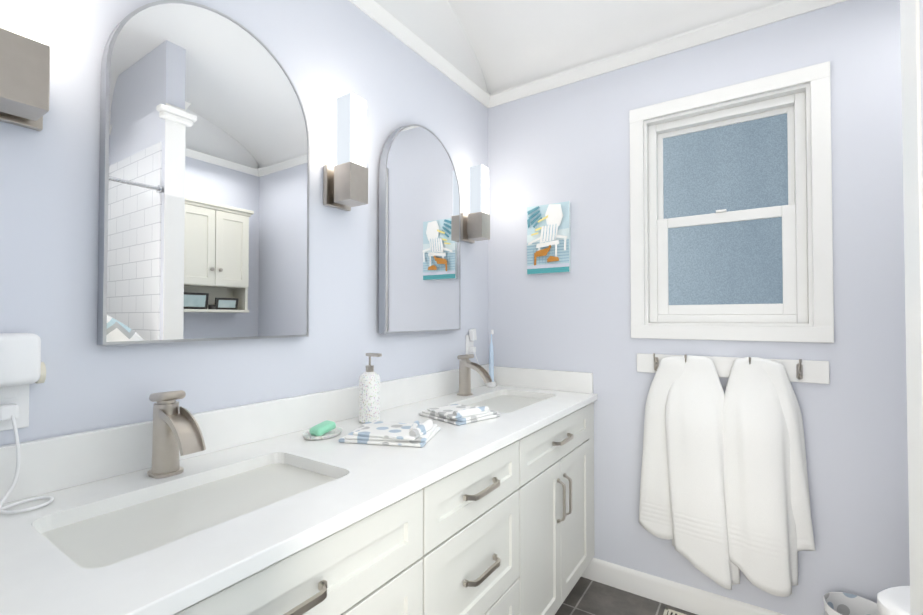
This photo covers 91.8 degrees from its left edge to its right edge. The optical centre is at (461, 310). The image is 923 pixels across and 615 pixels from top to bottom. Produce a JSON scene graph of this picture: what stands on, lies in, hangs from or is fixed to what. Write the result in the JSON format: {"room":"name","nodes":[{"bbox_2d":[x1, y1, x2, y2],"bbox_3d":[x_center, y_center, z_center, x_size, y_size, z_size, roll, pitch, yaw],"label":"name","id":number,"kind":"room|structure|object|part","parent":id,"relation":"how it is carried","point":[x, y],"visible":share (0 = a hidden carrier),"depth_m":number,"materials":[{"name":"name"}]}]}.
{"room":"bathroom","nodes":[
{"label":"bathroom","id":0,"kind":"room"},
{"bbox_2d":[0,0,487,445],"bbox_3d":[-0.778,-0.210,1.222,0.200,3.000,3.500,-1,-1,34],"label":"wall","id":1,"kind":"structure","parent":0,"point":[326,53],"depth_m":1.26,"materials":[{"name":"paint"}]},
{"bbox_2d":[0,384,28,430],"bbox_3d":[-0.909,0.184,0.894,0.035,0.116,0.072,-1,-1,34],"label":"electrical outlet","id":2,"kind":"object","parent":1,"relation":"attached to","point":[14,400],"visible":0.71,"depth_m":0.91,"materials":[{"name":"white plastic"}]},
{"bbox_2d":[0,0,49,130],"bbox_3d":[-0.877,-0.569,0.874,0.122,0.375,0.114,-1,-1,34],"label":"sconce","id":3,"kind":"object","parent":1,"relation":"attached to","point":[24,72],"visible":1,"depth_m":0.85,"materials":[{"name":"silver metal"}]},
{"bbox_3d":[-0.862,-0.636,0.865,0.074,0.240,0.074,-1,-1,34],"label":"glass","id":4,"kind":"part","parent":3,"relation":"part of","materials":[{"name":"white glass"}]},
{"bbox_2d":[0,333,53,513],"bbox_3d":[-0.876,0.214,0.869,0.115,0.336,0.119,-1,-1,34],"label":"hair dryer","id":5,"kind":"object","parent":1,"relation":"attached to","point":[21,363],"visible":0.98,"depth_m":0.88,"materials":[{"name":"white plastic"}]},
{"bbox_3d":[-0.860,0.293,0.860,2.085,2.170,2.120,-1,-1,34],"label":"cord","id":6,"kind":"part","parent":5,"relation":"part of","materials":[{"name":"white plastic"}]},
{"bbox_3d":[-0.672,-0.373,1.260,0.033,0.912,0.556,-1,-1,34],"label":"mirror","id":7,"kind":"part","parent":1,"relation":"part of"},
{"bbox_2d":[0,370,483,501],"bbox_3d":[-0.421,0.341,1.636,0.020,0.112,2.096,-1,-1,34],"label":"backsplash","id":8,"kind":"structure","parent":1,"relation":"attached to","point":[53,463],"depth_m":1.22,"materials":[{"name":"white stone"}]},
{"bbox_2d":[323,93,367,210],"bbox_3d":[-0.404,-0.557,1.585,0.122,0.375,0.114,-1,-1,34],"label":"sconce","id":9,"kind":"object","parent":1,"relation":"attached to","point":[345,183],"visible":1,"depth_m":1.55,"materials":[{"name":"white glass"}]},
{"bbox_3d":[-0.388,-0.624,1.576,0.074,0.240,0.074,-1,-1,34],"label":"glass","id":10,"kind":"part","parent":9,"relation":"part of","materials":[{"name":"white glass"}]},
{"bbox_3d":[-0.167,-0.360,2.005,0.048,0.912,0.557,-1,-1,34],"label":"mirror","id":11,"kind":"part","parent":1,"relation":"part of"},
{"bbox_2d":[348,0,491,107],"bbox_3d":[-0.722,-1.198,1.201,0.034,0.055,3.200,-1,-1,34],"label":"crown molding","id":12,"kind":"structure","parent":1,"relation":"attached to","point":[386,19],"depth_m":2.00,"materials":[{"name":"white wood"}]},
{"bbox_2d":[466,329,478,363],"bbox_3d":[0.090,0.249,2.357,0.076,0.304,0.137,-1,-1,34],"label":"outlet","id":13,"kind":"object","parent":1,"relation":"attached to","point":[471,337],"visible":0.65,"depth_m":2.33,"materials":[{"name":"white plastic"}]},
{"bbox_3d":[0.055,0.187,2.343,0.035,0.116,0.072,-1,-1,34],"label":"plate","id":14,"kind":"part","parent":13,"relation":"part of","materials":[{"name":"white plastic"}]},
{"bbox_2d":[461,165,489,242],"bbox_3d":[0.075,-0.544,2.304,0.122,0.375,0.114,-1,-1,34],"label":"sconce","id":15,"kind":"object","parent":1,"relation":"attached to","point":[475,223],"visible":0.98,"depth_m":2.27,"materials":[{"name":"white glass"}]},
{"bbox_3d":[0.090,-0.612,2.294,0.074,0.240,0.074,-1,-1,34],"label":"glass","id":16,"kind":"part","parent":15,"relation":"part of","materials":[{"name":"white glass"}]},
{"bbox_2d":[377,0,784,94],"bbox_3d":[0.221,-1.446,0.578,2.600,0.420,3.500,-1,-1,34],"label":"ceiling","id":17,"kind":"structure","parent":0,"point":[490,47],"depth_m":2.13,"materials":[{"name":"paint"}]},
{"bbox_2d":[555,577,696,614],"bbox_3d":[0.221,1.338,0.530,2.600,0.120,3.500,-1,-1,34],"label":"floor","id":18,"kind":"structure","parent":0,"point":[585,596],"depth_m":1.99,"materials":[{"name":"tile"}]},
{"bbox_2d":[152,398,596,614],"bbox_3d":[-0.167,0.859,1.458,0.630,0.870,2.096,-1,-1,34],"label":"bathroom vanity","id":19,"kind":"object","parent":18,"relation":"on","point":[509,529],"depth_m":1.21,"materials":[{"name":"paint"}]},
{"bbox_2d":[0,382,596,614],"bbox_3d":[-0.174,0.409,1.470,0.613,0.030,2.096,-1,-1,34],"label":"countertop","id":20,"kind":"structure","parent":19,"relation":"on","point":[37,578],"depth_m":0.86,"materials":[{"name":"white stone"}]},
{"bbox_2d":[140,390,207,477],"bbox_3d":[-0.660,0.288,1.035,0.172,0.196,0.064,-1,-1,34],"label":"faucet","id":21,"kind":"object","parent":20,"relation":"on","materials":[{"name":"silver metal"}]},
{"bbox_2d":[36,454,343,573],"bbox_3d":[-0.522,0.487,0.940,0.364,0.168,0.574,-1,-1,34],"label":"sink","id":22,"kind":"object","parent":20,"relation":"in","point":[99,536],"depth_m":0.92,"materials":[{"name":"white ceramic"}]},
{"bbox_2d":[303,420,342,439],"bbox_3d":[-0.432,0.371,1.397,0.100,0.041,0.132,-1,-1,34],"label":"soap dish","id":23,"kind":"object","parent":20,"relation":"on","point":[326,429],"visible":1,"depth_m":1.38,"materials":[{"name":"ceramic"}]},
{"bbox_2d":[359,353,381,422],"bbox_3d":[-0.322,0.274,1.589,0.088,0.243,0.075,-1,-1,34],"label":"soap dispenser","id":24,"kind":"object","parent":20,"relation":"on","point":[369,394],"visible":0.96,"depth_m":1.56,"materials":[{"name":"ceramic"}]},
{"bbox_2d":[339,419,440,446],"bbox_3d":[-0.216,0.371,1.393,0.262,0.043,0.217,0,-1,12],"label":"hand towel","id":25,"kind":"object","parent":20,"relation":"on","point":[416,434],"visible":1,"depth_m":1.32,"materials":[{"name":"fabric"}]},
{"bbox_2d":[419,404,499,424],"bbox_3d":[-0.011,0.375,1.677,0.216,0.043,0.232,1,-1,-42],"label":"hand towel","id":26,"kind":"object","parent":20,"relation":"on","point":[458,414],"visible":0.98,"depth_m":1.61,"materials":[{"name":"fabric"}]},
{"bbox_2d":[456,354,491,393],"bbox_3d":[0.059,0.307,2.116,0.172,0.196,0.064,-1,-1,34],"label":"faucet","id":27,"kind":"object","parent":20,"relation":"on","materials":[{"name":"silver metal"}]},
{"bbox_2d":[487,330,495,386],"bbox_3d":[0.161,0.257,2.397,0.052,0.305,0.052,-1,-1,34],"label":"toothbrush","id":28,"kind":"object","parent":20,"relation":"on","point":[491,368],"visible":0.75,"depth_m":2.39,"materials":[{"name":"white plastic"}]},
{"bbox_2d":[456,390,547,413],"bbox_3d":[0.197,0.505,2.020,0.364,0.168,0.574,-1,-1,34],"label":"sink","id":29,"kind":"object","parent":20,"relation":"in","point":[505,401],"depth_m":2.13,"materials":[{"name":"white ceramic"}]},
{"bbox_2d":[663,608,685,614],"bbox_3d":[0.978,1.297,1.821,0.290,0.006,0.115,-1,-1,34],"label":"floor vent","id":30,"kind":"object","parent":18,"relation":"in","point":[667,611],"visible":1,"depth_m":1.92,"materials":[{"name":"white metal"}]},
{"bbox_2d":[823,592,880,614],"bbox_3d":[1.362,1.159,1.534,0.184,0.270,0.184,-1,-1,34],"label":"waste bin","id":31,"kind":"object","parent":18,"relation":"on","point":[838,603],"visible":0.81,"depth_m":1.61,"materials":[{"name":"white plastic"}]},
{"bbox_2d":[877,586,909,614],"bbox_3d":[1.484,0.834,1.056,0.746,0.906,0.420,-1,-1,34],"label":"toilet","id":32,"kind":"object","parent":18,"relation":"on","point":[893,601],"visible":0.85,"depth_m":1.24,"materials":[{"name":"ceramic"}]},
{"bbox_2d":[488,0,909,614],"bbox_3d":[1.149,-0.198,1.951,2.300,3.000,0.150,-1,-1,34],"label":"wall","id":33,"kind":"structure","parent":0,"point":[570,142],"depth_m":1.84,"materials":[{"name":"paint"}]},
{"bbox_2d":[494,366,593,393],"bbox_3d":[0.401,0.359,2.335,0.573,0.100,0.020,-1,-1,34],"label":"backsplash","id":34,"kind":"structure","parent":33,"relation":"attached to","point":[582,382],"depth_m":2.30,"materials":[{"name":"white stone"}]},
{"bbox_2d":[527,201,570,273],"bbox_3d":[0.445,-0.369,2.307,0.231,0.355,0.037,-1,-1,34],"label":"canvas art","id":35,"kind":"object","parent":33,"relation":"attached to","point":[548,238],"visible":0.98,"depth_m":2.29,"materials":[{"name":"fabric"}]},
{"bbox_2d":[492,0,846,106],"bbox_3d":[1.103,-1.187,1.888,2.190,0.055,0.034,-1,-1,34],"label":"crown molding","id":36,"kind":"structure","parent":33,"relation":"attached to","point":[785,9],"depth_m":2.00,"materials":[{"name":"white wood"}]},
{"bbox_2d":[581,558,783,614],"bbox_3d":[1.104,1.249,1.858,2.300,0.103,0.014,-1,-1,34],"label":"baseboard","id":37,"kind":"structure","parent":33,"relation":"attached to","point":[676,595],"depth_m":1.97,"materials":[{"name":"white wood"}]},
{"bbox_2d":[629,61,833,342],"bbox_3d":[1.122,-0.406,1.931,0.730,1.065,0.120,-1,-1,34],"label":"window","id":38,"kind":"structure","parent":33,"relation":"in","point":[805,310],"depth_m":1.91,"materials":[{"name":"white wood"}]},
{"bbox_2d":[637,353,829,596],"bbox_3d":[1.064,0.650,1.817,0.690,0.926,0.140,-1,-1,34],"label":"hook rail","id":39,"kind":"object","parent":33,"relation":"attached to","point":[724,494],"visible":1,"depth_m":1.77,"materials":[{"name":"white fabric"}]},
{"bbox_2d":[639,355,739,589],"bbox_3d":[0.945,0.653,1.887,0.384,0.921,0.119,-1,-1,34],"label":"towel","id":40,"kind":"object","parent":39,"relation":"hanging from","point":[690,483],"depth_m":1.84,"materials":[{"name":"white fabric"}]},
{"bbox_2d":[723,357,815,596],"bbox_3d":[1.179,0.635,1.729,0.298,0.895,0.121,-1,-1,34],"label":"towel","id":41,"kind":"object","parent":39,"relation":"hanging from","point":[767,520],"depth_m":1.70,"materials":[{"name":"white fabric"}]},
{"bbox_2d":[919,0,922,172],"bbox_3d":[1.190,-0.220,0.639,0.778,3.000,0.100,-1,-1,34],"label":"wall","id":42,"kind":"structure","parent":0,"point":[921,29],"depth_m":0.82,"materials":[{"name":"paint"}]},
{"bbox_2d":[900,0,922,614],"bbox_3d":[0.850,0.053,0.861,0.060,2.460,0.190,-1,-1,34],"label":"trim","id":43,"kind":"structure","parent":42,"relation":"attached to","point":[911,130],"depth_m":0.85,"materials":[{"name":"white wood"}]}
]}

